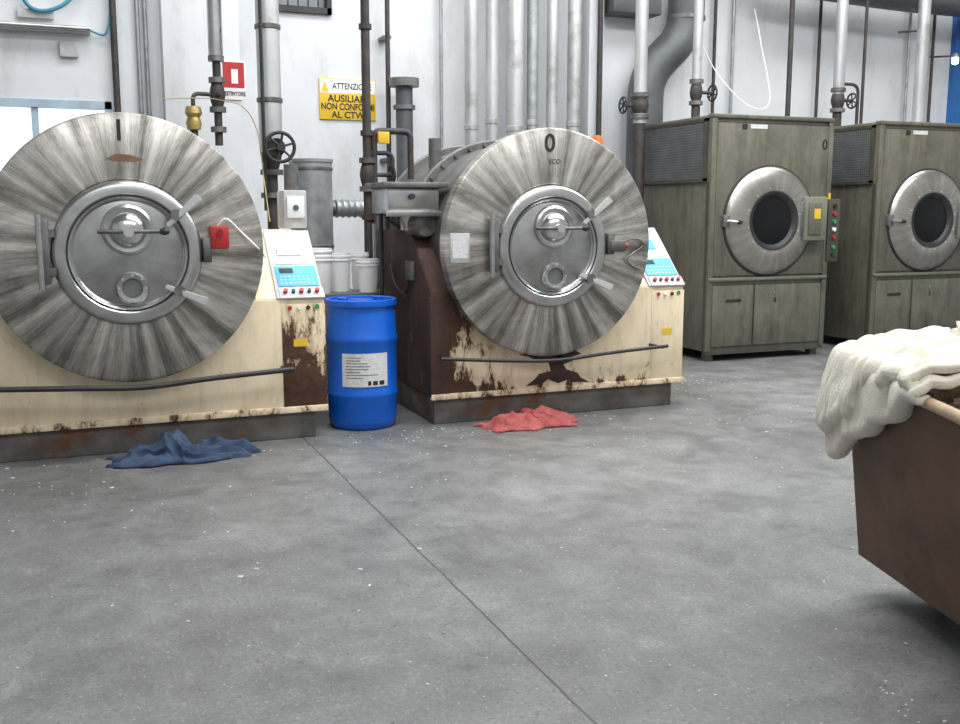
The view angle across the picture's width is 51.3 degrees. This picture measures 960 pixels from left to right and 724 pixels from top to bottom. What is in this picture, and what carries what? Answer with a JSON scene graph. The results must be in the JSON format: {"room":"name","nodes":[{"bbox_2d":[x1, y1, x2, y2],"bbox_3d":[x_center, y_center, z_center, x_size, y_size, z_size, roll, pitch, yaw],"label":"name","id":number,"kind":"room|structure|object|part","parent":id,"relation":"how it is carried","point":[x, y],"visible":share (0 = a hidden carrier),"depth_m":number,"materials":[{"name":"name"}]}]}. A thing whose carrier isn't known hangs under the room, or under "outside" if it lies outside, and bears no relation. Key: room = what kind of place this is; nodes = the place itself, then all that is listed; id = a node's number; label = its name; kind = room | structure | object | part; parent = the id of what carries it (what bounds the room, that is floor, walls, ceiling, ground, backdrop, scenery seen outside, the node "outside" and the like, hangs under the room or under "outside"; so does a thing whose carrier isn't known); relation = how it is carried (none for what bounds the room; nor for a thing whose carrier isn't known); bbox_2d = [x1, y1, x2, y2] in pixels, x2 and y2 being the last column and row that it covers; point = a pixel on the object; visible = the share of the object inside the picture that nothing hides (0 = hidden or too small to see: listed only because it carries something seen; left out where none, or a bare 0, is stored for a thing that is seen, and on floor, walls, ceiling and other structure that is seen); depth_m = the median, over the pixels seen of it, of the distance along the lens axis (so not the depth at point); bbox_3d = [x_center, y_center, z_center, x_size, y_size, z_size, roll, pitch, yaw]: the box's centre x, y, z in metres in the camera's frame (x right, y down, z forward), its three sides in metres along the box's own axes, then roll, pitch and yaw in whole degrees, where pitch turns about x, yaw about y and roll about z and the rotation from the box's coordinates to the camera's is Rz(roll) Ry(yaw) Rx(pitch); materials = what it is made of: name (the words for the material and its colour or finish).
{"room":"textile factory","nodes":[
{"label":"textile factory","id":0,"kind":"room"},
{"bbox_2d":[0,0,952,288],"bbox_3d":[0.133,-3.143,10.751,22.000,6.000,0.200,-3,9,-22],"label":"wall","id":1,"kind":"structure","parent":0,"point":[313,47],"depth_m":10.43,"materials":[{"name":"white paint"}]},
{"bbox_2d":[0,107,104,170],"bbox_3d":[-4.081,-1.654,9.265,1.320,1.500,0.020,-3,9,-22],"label":"pane","id":2,"kind":"object","parent":1,"relation":"attached to","point":[15,122],"visible":0.02,"depth_m":9.14,"materials":[{"name":"white glass"}]},
{"bbox_2d":[0,0,109,35],"bbox_3d":[-3.811,-3.271,8.924,1.089,0.643,0.160,-3,9,-22],"label":"bracket","id":3,"kind":"object","parent":1,"relation":"attached to","point":[31,12],"visible":1,"depth_m":8.91,"materials":[{"name":"silver metal"}]},
{"bbox_3d":[-3.904,-2.979,8.865,0.840,0.040,0.040,-3,9,-22],"label":"hook rod","id":4,"kind":"part","parent":3,"relation":"part of","materials":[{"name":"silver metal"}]},
{"bbox_2d":[0,98,111,137],"bbox_3d":[-4.053,-1.644,9.197,1.320,1.500,0.110,-3,9,-22],"label":"frame","id":5,"kind":"object","parent":1,"relation":"attached to","point":[34,104],"visible":0.41,"depth_m":9.10,"materials":[{"name":"white metal"}]},
{"bbox_2d":[59,41,78,57],"bbox_3d":[-3.733,-2.840,9.081,0.160,0.140,0.050,-3,9,-22],"label":"switch box","id":6,"kind":"object","parent":1,"relation":"attached to","point":[66,48],"visible":1,"depth_m":9.06,"materials":[{"name":"grey plastic"}]},
{"bbox_2d":[158,0,243,181],"bbox_3d":[-2.635,-2.942,9.421,0.700,6.000,0.220,-3,9,-22],"label":"trim","id":7,"kind":"structure","parent":1,"relation":"attached to","point":[186,68],"depth_m":9.32,"materials":[{"name":"white paint"}]},
{"bbox_2d":[221,60,245,99],"bbox_3d":[-2.331,-2.664,9.457,0.220,0.360,0.020,-3,9,-22],"label":"fire extinguisher sign","id":8,"kind":"object","parent":1,"relation":"attached to","point":[234,86],"visible":1,"depth_m":9.45,"materials":[{"name":"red plastic"}]},
{"bbox_2d":[279,0,323,7],"bbox_3d":[-1.786,-3.879,9.867,0.570,0.880,0.020,-3,9,-22],"label":"pane","id":9,"kind":"object","parent":1,"relation":"attached to","point":[312,3],"visible":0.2,"depth_m":9.92,"materials":[{"name":"white glass"}]},
{"bbox_2d":[279,0,331,14],"bbox_3d":[-1.754,-3.867,9.789,0.570,0.880,0.130,-3,9,-22],"label":"frame","id":10,"kind":"object","parent":1,"relation":"attached to","point":[327,10],"visible":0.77,"depth_m":9.81,"materials":[{"name":"black metal"}]},
{"bbox_2d":[319,78,375,120],"bbox_3d":[-1.337,-2.651,10.102,0.580,0.400,0.024,-3,9,-22],"label":"warning sign","id":11,"kind":"object","parent":1,"relation":"attached to","point":[339,99],"visible":0.8,"depth_m":10.07,"materials":[{"name":"yellow paint"}]},
{"bbox_2d":[378,0,390,181],"bbox_3d":[-0.956,-3.033,10.091,0.080,5.980,0.224,-3,9,-22],"label":"conduit pipe","id":12,"kind":"object","parent":1,"relation":"attached to","point":[385,38],"visible":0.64,"depth_m":10.02,"materials":[{"name":"metal"}]},
{"bbox_2d":[464,0,581,144],"bbox_3d":[0.430,-3.103,10.552,1.500,5.980,0.398,-3,9,-22],"label":"pipes","id":13,"kind":"object","parent":1,"relation":"attached to","point":[514,63],"visible":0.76,"depth_m":10.38,"materials":[{"name":"silver metal"}]},
{"bbox_2d":[581,0,603,137],"bbox_3d":[1.233,-3.179,10.988,0.180,6.000,0.180,-3,9,-22],"label":"trim","id":14,"kind":"structure","parent":1,"relation":"attached to","point":[589,7],"depth_m":10.91,"materials":[{"name":"white paint"}]},
{"bbox_2d":[604,0,661,18],"bbox_3d":[1.659,-3.971,10.976,0.610,0.330,0.300,-3,9,-22],"label":"cable trunking","id":15,"kind":"object","parent":1,"relation":"attached to","point":[612,8],"visible":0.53,"depth_m":10.87,"materials":[{"name":"grey metal"}]},
{"bbox_2d":[898,30,916,32],"bbox_3d":[5.356,-4.049,12.389,0.120,0.162,0.461,-3,9,-22],"label":"wall lamp","id":16,"kind":"object","parent":1,"relation":"attached to","point":[910,30],"visible":0.2,"depth_m":12.45,"materials":[{"name":"metal"}]},
{"bbox_2d":[930,53,959,64],"bbox_3d":[5.865,-3.813,12.633,0.120,0.162,0.461,-3,9,-22],"label":"wall lamp","id":17,"kind":"object","parent":1,"relation":"attached to","point":[955,57],"visible":1,"depth_m":12.46,"materials":[{"name":"metal"}]},
{"bbox_3d":[5.854,-3.865,12.652,0.024,0.064,0.402,-3,9,-22],"label":"arm","id":18,"kind":"part","parent":17,"relation":"part of","materials":[{"name":"metal"}]},
{"bbox_2d":[950,53,959,57],"bbox_3d":[5.929,-3.823,12.471,0.120,0.050,0.120,-3,9,-22],"label":"hood","id":19,"kind":"object","parent":17,"relation":"attached to","point":[955,55],"depth_m":12.44,"materials":[{"name":"metal"}]},
{"bbox_3d":[5.929,-3.759,12.481,0.080,0.100,0.080,-3,9,-22],"label":"bulb","id":20,"kind":"part","parent":17,"relation":"part of","materials":[{"name":"white glass"}]},
{"bbox_2d":[946,17,959,123],"bbox_3d":[6.671,-2.528,13.374,1.240,4.000,0.060,-3,9,-22],"label":"leaf","id":21,"kind":"object","parent":1,"relation":"attached to","point":[956,120],"visible":0.02,"depth_m":12.99,"materials":[{"name":"blue paint"}]},
{"bbox_2d":[948,17,959,122],"bbox_3d":[6.686,-2.523,13.337,1.240,3.900,0.040,-3,9,-22],"label":"ribs","id":22,"kind":"object","parent":21,"relation":"attached to","point":[957,20],"visible":0.16,"depth_m":12.92,"materials":[{"name":"blue paint"}]},
{"bbox_2d":[0,335,959,723],"bbox_3d":[2.680,0.816,4.973,22.000,0.100,13.800,-3,9,-22],"label":"floor","id":23,"kind":"structure","parent":0,"point":[507,643],"depth_m":4.03,"materials":[{"name":"concrete"}]},
{"bbox_2d":[0,112,328,462],"bbox_3d":[-2.337,-0.551,6.755,2.311,2.070,1.955,-3,9,-22],"label":"washing machine","id":24,"kind":"object","parent":23,"relation":"on","point":[144,293],"visible":1,"depth_m":6.03,"materials":[{"name":"metal"}]},
{"bbox_3d":[-2.089,-0.646,5.945,0.670,0.670,0.060,-3,9,-22],"label":"door plate","id":25,"kind":"part","parent":24,"relation":"part of","materials":[{"name":"metal"}]},
{"bbox_3d":[-2.111,-0.674,5.994,1.600,1.600,0.115,-3,9,-22],"label":"plate","id":26,"kind":"part","parent":24,"relation":"part of","materials":[{"name":"metal"}]},
{"bbox_3d":[-2.067,-0.439,5.947,0.116,0.116,0.002,-3,9,-22],"label":"port glass","id":27,"kind":"part","parent":24,"relation":"part of","materials":[{"name":"grey glass"}]},
{"bbox_3d":[-2.136,0.131,6.004,2.052,0.089,0.045,-3,9,-22],"label":"hose rail","id":28,"kind":"part","parent":24,"relation":"part of","materials":[{"name":"black rubber"}]},
{"bbox_3d":[-1.978,0.358,6.319,2.070,0.042,0.035,-3,9,-22],"label":"sill","id":29,"kind":"part","parent":24,"relation":"part of","materials":[{"name":"beige metal"}]},
{"bbox_3d":[-1.855,-0.768,5.880,0.057,0.048,0.045,-8,11,-41],"label":"dome knob","id":30,"kind":"part","parent":24,"relation":"part of","materials":[{"name":"black rubber"}]},
{"bbox_3d":[-1.765,-0.896,5.947,0.260,0.053,0.020,-43,13,-2],"label":"clamp lever","id":31,"kind":"part","parent":24,"relation":"part of","materials":[{"name":"metal"}]},
{"bbox_3d":[-1.765,-0.409,6.020,0.260,0.053,0.020,21,4,-12],"label":"clamp lever","id":32,"kind":"part","parent":24,"relation":"part of","materials":[{"name":"metal"}]},
{"bbox_2d":[162,0,269,221],"bbox_3d":[-1.960,-3.342,7.392,0.811,4.562,0.313,1,9,8],"label":"riser pipe","id":33,"kind":"object","parent":24,"relation":"attached to","point":[216,94],"visible":1,"depth_m":7.60,"materials":[{"name":"silver metal"}]},
{"bbox_3d":[-1.982,-2.039,7.599,0.034,0.036,0.200,-3,9,-22],"label":"globe valve stem","id":34,"kind":"part","parent":33,"relation":"part of","materials":[{"name":"grey metal"}]},
{"bbox_3d":[-1.254,-0.657,6.700,0.310,0.014,0.620,-3,53,-22],"label":"console panel","id":35,"kind":"part","parent":24,"relation":"part of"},
{"bbox_3d":[-1.277,-1.072,6.924,0.120,0.150,0.015,-3,9,-22],"label":"junction box lid","id":36,"kind":"part","parent":24,"relation":"part of","materials":[{"name":"white plastic"}]},
{"bbox_2d":[105,429,261,468],"bbox_3d":[-1.819,0.501,6.154,0.925,0.170,0.442,-3,9,-21],"label":"rag","id":37,"kind":"object","parent":23,"relation":"on","point":[174,447],"visible":1,"depth_m":6.04,"materials":[{"name":"fabric"}]},
{"bbox_2d":[254,0,295,228],"bbox_3d":[-1.585,-2.659,7.619,0.248,5.980,0.390,-3,9,-22],"label":"riser pipe","id":38,"kind":"object","parent":23,"relation":"on","point":[267,27],"visible":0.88,"depth_m":7.68,"materials":[{"name":"silver metal"}]},
{"bbox_2d":[288,158,335,373],"bbox_3d":[-1.423,-0.773,8.619,0.410,1.910,0.380,-3,9,-22],"label":"tank","id":39,"kind":"object","parent":23,"relation":"on","point":[314,174],"visible":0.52,"depth_m":8.38,"materials":[{"name":"metal"}]},
{"bbox_2d":[334,199,378,288],"bbox_3d":[-0.918,-0.647,8.954,0.740,1.602,0.163,-3,9,-22],"label":"hose","id":40,"kind":"object","parent":39,"relation":"attached to","point":[348,208],"visible":0.35,"depth_m":8.72,"materials":[{"name":"metal"}]},
{"bbox_2d":[325,289,390,297],"bbox_3d":[-1.062,-0.101,7.723,0.660,0.890,0.440,-3,9,-22],"label":"stand","id":41,"kind":"object","parent":23,"relation":"on","point":[351,291],"visible":0.19,"depth_m":7.53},
{"bbox_2d":[312,248,332,293],"bbox_3d":[-1.203,-0.679,7.447,0.220,0.335,0.220,-3,9,-22],"label":"plastic bucket","id":42,"kind":"object","parent":41,"relation":"on","point":[323,256],"visible":0.56,"depth_m":7.37,"materials":[{"name":"white plastic"}]},
{"bbox_2d":[331,253,350,291],"bbox_3d":[-1.074,-0.689,7.662,0.178,0.290,0.178,-3,9,-22],"label":"plastic bucket","id":43,"kind":"object","parent":41,"relation":"on","point":[340,274],"visible":0.79,"depth_m":7.60,"materials":[{"name":"white plastic"}]},
{"bbox_2d":[351,252,368,289],"bbox_3d":[-0.937,-0.710,7.802,0.147,0.290,0.147,-3,9,-22],"label":"plastic bucket","id":44,"kind":"object","parent":41,"relation":"on","point":[354,255],"visible":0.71,"depth_m":7.75,"materials":[{"name":"white plastic"}]},
{"bbox_2d":[356,258,378,292],"bbox_3d":[-0.851,-0.658,7.594,0.178,0.250,0.178,-3,9,-22],"label":"plastic bucket","id":45,"kind":"object","parent":41,"relation":"on","point":[367,268],"visible":1,"depth_m":7.53,"materials":[{"name":"white plastic"}]},
{"bbox_2d":[325,295,397,430],"bbox_3d":[-0.831,-0.005,7.036,0.504,0.905,0.504,-3,9,-22],"label":"barrel","id":46,"kind":"object","parent":23,"relation":"on","point":[361,335],"visible":0.98,"depth_m":6.84,"materials":[{"name":"plastic"}]},
{"bbox_3d":[-0.831,-0.430,6.971,0.420,0.015,0.420,-3,9,-22],"label":"lid","id":47,"kind":"part","parent":46,"relation":"part of","materials":[{"name":"blue plastic"}]},
{"bbox_2d":[358,0,395,257],"bbox_3d":[-0.813,-2.677,7.736,0.291,5.980,0.224,-1,9,-7],"label":"pipe","id":48,"kind":"object","parent":23,"relation":"on","point":[367,173],"visible":0.59,"depth_m":7.80,"materials":[{"name":"metal"}]},
{"bbox_3d":[-0.792,-1.478,7.898,0.200,0.034,0.036,-3,9,-22],"label":"gate valve stem","id":49,"kind":"part","parent":48,"relation":"part of","materials":[{"name":"grey metal"}]},
{"bbox_2d":[389,77,418,178],"bbox_3d":[-0.756,-1.435,10.155,0.300,2.800,0.300,-3,9,-22],"label":"pipe","id":50,"kind":"object","parent":23,"relation":"on","point":[404,107],"visible":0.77,"depth_m":9.93,"materials":[{"name":"metal"}]},
{"bbox_2d":[2,372,946,722],"bbox_3d":[0.990,0.641,5.779,9.483,0.003,7.554,-3,9,-22],"label":"debris","id":51,"kind":"object","parent":23,"relation":"on","point":[807,372],"visible":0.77,"depth_m":5.36,"materials":[{"name":"paper"}]},
{"bbox_2d":[365,128,684,423],"bbox_3d":[0.251,-0.754,7.847,2.320,2.145,1.955,-3,9,-22],"label":"washing machine","id":52,"kind":"object","parent":23,"relation":"on","point":[527,269],"visible":0.98,"depth_m":7.14,"materials":[{"name":"metal"}]},
{"bbox_3d":[-0.538,-1.280,7.257,0.480,0.040,0.500,-3,9,-22],"label":"dispenser lid","id":53,"kind":"part","parent":52,"relation":"part of","materials":[{"name":"metal"}]},
{"bbox_2d":[405,260,414,280],"bbox_3d":[-0.509,-0.668,7.291,0.030,0.140,0.150,-3,9,-22],"label":"switch","id":54,"kind":"object","parent":52,"relation":"attached to","point":[409,264],"depth_m":7.25,"materials":[{"name":"metal"}]},
{"bbox_3d":[-0.479,-1.167,7.047,0.040,0.040,0.040,-3,9,-22],"label":"dispenser knob","id":55,"kind":"part","parent":52,"relation":"part of","materials":[{"name":"black rubber"}]},
{"bbox_3d":[-0.438,-0.998,7.264,0.180,0.180,0.280,-3,9,-22],"label":"drain motor","id":56,"kind":"part","parent":52,"relation":"part of","materials":[{"name":"metal"}]},
{"bbox_3d":[-0.286,-0.101,7.019,0.142,0.700,0.052,-3,9,-22],"label":"corner post","id":57,"kind":"part","parent":52,"relation":"part of","materials":[{"name":"brown metal"}]},
{"bbox_3d":[-0.136,-0.773,6.786,0.140,0.200,0.006,-3,9,-22],"label":"rating plate","id":58,"kind":"part","parent":52,"relation":"part of","materials":[{"name":"silver metal"}]},
{"bbox_2d":[453,238,467,258],"bbox_3d":[-0.134,-0.773,6.783,0.110,0.140,0.003,-3,9,-22],"label":"print","id":59,"kind":"object","parent":52,"relation":"attached to","point":[460,245],"depth_m":6.78,"materials":[{"name":"paper"}]},
{"bbox_3d":[0.481,-0.840,7.094,1.600,1.600,0.115,-3,9,-22],"label":"plate","id":60,"kind":"part","parent":52,"relation":"part of","materials":[{"name":"metal"}]},
{"bbox_3d":[0.503,-0.812,7.044,0.670,0.670,0.060,-3,9,-22],"label":"door plate","id":61,"kind":"part","parent":52,"relation":"part of","materials":[{"name":"metal"}]},
{"bbox_3d":[0.525,-0.606,7.046,0.116,0.116,0.002,-3,9,-22],"label":"port glass","id":62,"kind":"part","parent":52,"relation":"part of","materials":[{"name":"grey glass"}]},
{"bbox_3d":[0.572,-0.042,7.150,1.802,0.081,0.037,-3,9,-22],"label":"hose rail","id":63,"kind":"part","parent":52,"relation":"part of","materials":[{"name":"black rubber"}]},
{"bbox_3d":[0.614,0.192,7.418,2.070,0.042,0.035,-3,9,-22],"label":"sill","id":64,"kind":"part","parent":52,"relation":"part of","materials":[{"name":"beige metal"}]},
{"bbox_3d":[0.737,-0.934,6.980,0.057,0.048,0.045,-8,11,-41],"label":"dome knob","id":65,"kind":"part","parent":52,"relation":"part of","materials":[{"name":"black rubber"}]},
{"bbox_3d":[0.827,-0.575,7.120,0.260,0.053,0.020,21,4,-12],"label":"clamp lever","id":66,"kind":"part","parent":52,"relation":"part of","materials":[{"name":"metal"}]},
{"bbox_3d":[0.827,-1.062,7.046,0.260,0.053,0.020,-43,13,-2],"label":"clamp lever","id":67,"kind":"part","parent":52,"relation":"part of","materials":[{"name":"metal"}]},
{"bbox_2d":[610,240,627,251],"bbox_3d":[0.991,-0.836,7.202,0.145,0.080,0.070,-3,9,-22],"label":"latch","id":68,"kind":"object","parent":52,"relation":"attached to","point":[615,245],"depth_m":7.17,"materials":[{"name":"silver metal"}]},
{"bbox_3d":[1.339,-0.823,7.799,0.310,0.014,0.620,-3,53,-22],"label":"console panel","id":69,"kind":"part","parent":52,"relation":"part of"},
{"bbox_2d":[473,405,579,432],"bbox_3d":[0.366,0.381,7.110,0.818,0.122,0.433,-5,10,-28],"label":"rag","id":70,"kind":"object","parent":23,"relation":"on","point":[527,419],"visible":1,"depth_m":6.99,"materials":[{"name":"fabric"}]},
{"bbox_2d":[618,0,649,200],"bbox_3d":[1.615,-3.069,10.331,0.308,5.980,0.198,-3,9,-22],"label":"supply pipe","id":71,"kind":"object","parent":23,"relation":"on","point":[639,106],"visible":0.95,"depth_m":10.33,"materials":[{"name":"silver metal"}]},
{"bbox_2d":[626,0,705,177],"bbox_3d":[2.074,-3.196,11.165,0.912,5.980,0.424,-3,9,-22],"label":"duct","id":72,"kind":"object","parent":23,"relation":"on","point":[674,45],"visible":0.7,"depth_m":10.97,"materials":[{"name":"metal"}]},
{"bbox_2d":[643,113,839,361],"bbox_3d":[2.737,-1.325,10.667,1.615,2.430,1.489,-3,9,-22],"label":"dryer","id":73,"kind":"object","parent":23,"relation":"on","point":[742,207],"visible":0.96,"depth_m":10.07,"materials":[{"name":"green metal"}]},
{"bbox_2d":[644,118,708,184],"bbox_3d":[1.976,-2.152,10.315,0.035,0.610,1.245,-3,9,-22],"label":"grille","id":74,"kind":"object","parent":73,"relation":"attached to","point":[676,151],"depth_m":10.20,"materials":[{"name":"metal"}]},
{"bbox_2d":[689,0,717,117],"bbox_3d":[2.315,-4.281,10.216,0.282,3.549,0.180,-3,9,-22],"label":"pipe","id":75,"kind":"object","parent":73,"relation":"on","point":[696,91],"visible":0.98,"depth_m":10.34,"materials":[{"name":"silver metal"}]},
{"bbox_3d":[2.344,-2.814,10.450,0.200,0.034,0.036,-3,9,-22],"label":"valve stem","id":76,"kind":"part","parent":75,"relation":"part of","materials":[{"name":"grey metal"}]},
{"bbox_3d":[2.267,-1.230,9.839,0.061,2.290,0.042,-3,9,-22],"label":"post","id":77,"kind":"part","parent":73,"relation":"part of","materials":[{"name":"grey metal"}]},
{"bbox_3d":[2.413,-1.385,9.830,0.070,0.120,0.055,-3,9,-22],"label":"handle mount","id":78,"kind":"part","parent":73,"relation":"part of","materials":[{"name":"metal"}]},
{"bbox_3d":[2.530,-0.464,10.053,0.490,0.610,0.018,-3,9,-22],"label":"service panel","id":79,"kind":"part","parent":73,"relation":"part of","materials":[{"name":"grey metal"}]},
{"bbox_2d":[703,9,769,109],"bbox_3d":[2.920,-3.420,11.227,0.669,1.199,0.656,-2,9,-13],"label":"cable","id":80,"kind":"object","parent":73,"relation":"attached to","point":[754,9],"visible":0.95,"depth_m":11.21,"materials":[{"name":"white plastic"}]},
{"bbox_3d":[2.917,-0.139,10.281,1.460,0.060,0.040,-3,9,-22],"label":"rail","id":81,"kind":"part","parent":73,"relation":"part of","materials":[{"name":"grey metal"}]},
{"bbox_3d":[2.929,-0.849,10.146,1.460,0.035,0.040,-3,9,-22],"label":"rail","id":82,"kind":"part","parent":73,"relation":"part of","materials":[{"name":"grey metal"}]},
{"bbox_3d":[2.923,-1.410,9.993,0.500,0.500,0.020,-3,9,-22],"label":"door glass","id":83,"kind":"part","parent":73,"relation":"part of","materials":[{"name":"black glass"}]},
{"bbox_3d":[3.161,-0.502,10.305,0.830,0.610,0.018,-3,9,-22],"label":"service panel","id":84,"kind":"part","parent":73,"relation":"part of","materials":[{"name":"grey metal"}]},
{"bbox_3d":[3.248,-1.450,10.120,0.060,0.340,0.060,-3,9,-22],"label":"hinge rod","id":85,"kind":"part","parent":73,"relation":"part of","materials":[{"name":"metal"}]},
{"bbox_3d":[3.576,-1.309,10.361,0.061,2.290,0.042,-3,9,-22],"label":"post","id":86,"kind":"part","parent":73,"relation":"part of","materials":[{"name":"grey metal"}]},
{"bbox_2d":[823,120,959,339],"bbox_3d":[4.666,-1.442,11.438,1.615,2.430,1.489,-3,9,-22],"label":"dryer","id":87,"kind":"object","parent":23,"relation":"on","point":[896,184],"visible":0.84,"depth_m":10.78,"materials":[{"name":"green metal"}]},
{"bbox_2d":[830,0,859,126],"bbox_3d":[4.094,-4.397,10.980,0.379,3.549,0.180,-3,9,-22],"label":"pipe","id":88,"kind":"object","parent":87,"relation":"on","point":[838,99],"visible":0.96,"depth_m":11.07,"materials":[{"name":"silver metal"}]},
{"bbox_2d":[831,125,876,184],"bbox_3d":[3.905,-2.268,11.085,0.035,0.610,1.245,-3,9,-22],"label":"grille","id":89,"kind":"object","parent":87,"relation":"attached to","point":[854,161],"depth_m":10.76,"materials":[{"name":"metal"}]},
{"bbox_3d":[4.196,-1.347,10.609,0.061,2.290,0.042,-3,9,-22],"label":"post","id":90,"kind":"part","parent":87,"relation":"part of","materials":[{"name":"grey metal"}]},
{"bbox_3d":[4.342,-1.502,10.600,0.070,0.120,0.055,-3,9,-22],"label":"handle mount","id":91,"kind":"part","parent":87,"relation":"part of","materials":[{"name":"metal"}]},
{"bbox_3d":[4.459,-0.580,10.824,0.490,0.610,0.018,-3,9,-22],"label":"service panel","id":92,"kind":"part","parent":87,"relation":"part of","materials":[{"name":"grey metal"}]},
{"bbox_3d":[4.857,-0.966,10.916,1.460,0.035,0.040,-3,9,-22],"label":"rail","id":93,"kind":"part","parent":87,"relation":"part of","materials":[{"name":"grey metal"}]},
{"bbox_2d":[911,0,931,121],"bbox_3d":[5.088,-4.457,11.377,0.136,3.549,0.136,-3,9,-22],"label":"pipe","id":94,"kind":"object","parent":87,"relation":"on","point":[924,8],"visible":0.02,"depth_m":11.48,"materials":[{"name":"silver metal"}]},
{"bbox_3d":[4.852,-1.527,10.764,0.500,0.500,0.020,-3,9,-22],"label":"door glass","id":95,"kind":"part","parent":87,"relation":"part of","materials":[{"name":"black glass"}]},
{"bbox_3d":[5.090,-0.618,11.076,0.830,0.610,0.018,-3,9,-22],"label":"service panel","id":96,"kind":"part","parent":87,"relation":"part of","materials":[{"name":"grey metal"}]},
{"bbox_3d":[5.176,-1.566,10.890,0.060,0.340,0.060,-3,9,-22],"label":"hinge rod","id":97,"kind":"part","parent":87,"relation":"part of","materials":[{"name":"metal"}]},
{"bbox_2d":[852,397,959,624],"bbox_3d":[1.940,0.570,3.184,1.090,0.920,1.740,0,9,2],"label":"cart","id":98,"kind":"object","parent":23,"relation":"on","point":[907,475],"visible":0.63,"depth_m":3.37,"materials":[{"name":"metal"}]},
{"bbox_2d":[815,321,959,459],"bbox_3d":[1.840,0.347,3.290,1.006,0.994,1.458,0,9,-1],"label":"towels","id":99,"kind":"object","parent":98,"relation":"in","point":[869,383],"visible":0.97,"depth_m":3.52,"materials":[{"name":"white fabric"}]},
{"bbox_2d":[785,0,794,115],"bbox_3d":[3.437,-3.188,11.113,0.056,5.980,0.056,-3,9,-22],"label":"conduit","id":100,"kind":"object","parent":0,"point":[792,2],"visible":0.49,"depth_m":11.06,"materials":[{"name":"black metal"}]},
{"bbox_3d":[1.556,-5.632,6.811,22.000,0.100,7.800,-3,9,-22],"label":"ceiling","id":101,"kind":"structure","parent":0,"visible":0},
{"bbox_2d":[859,0,868,123],"bbox_3d":[4.383,-4.439,11.255,0.036,3.549,0.036,-3,9,-22],"label":"conduit","id":102,"kind":"object","parent":101,"relation":"hanging from","point":[867,1],"visible":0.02,"depth_m":11.40,"materials":[{"name":"metal"}]},
{"bbox_2d":[821,0,959,16],"bbox_3d":[6.474,-5.336,12.378,7.790,2.130,0.380,-3,9,-22],"label":"duct","id":103,"kind":"object","parent":101,"relation":"hanging from","point":[951,8],"visible":0.91,"depth_m":11.89,"materials":[{"name":"metal"}]}
]}

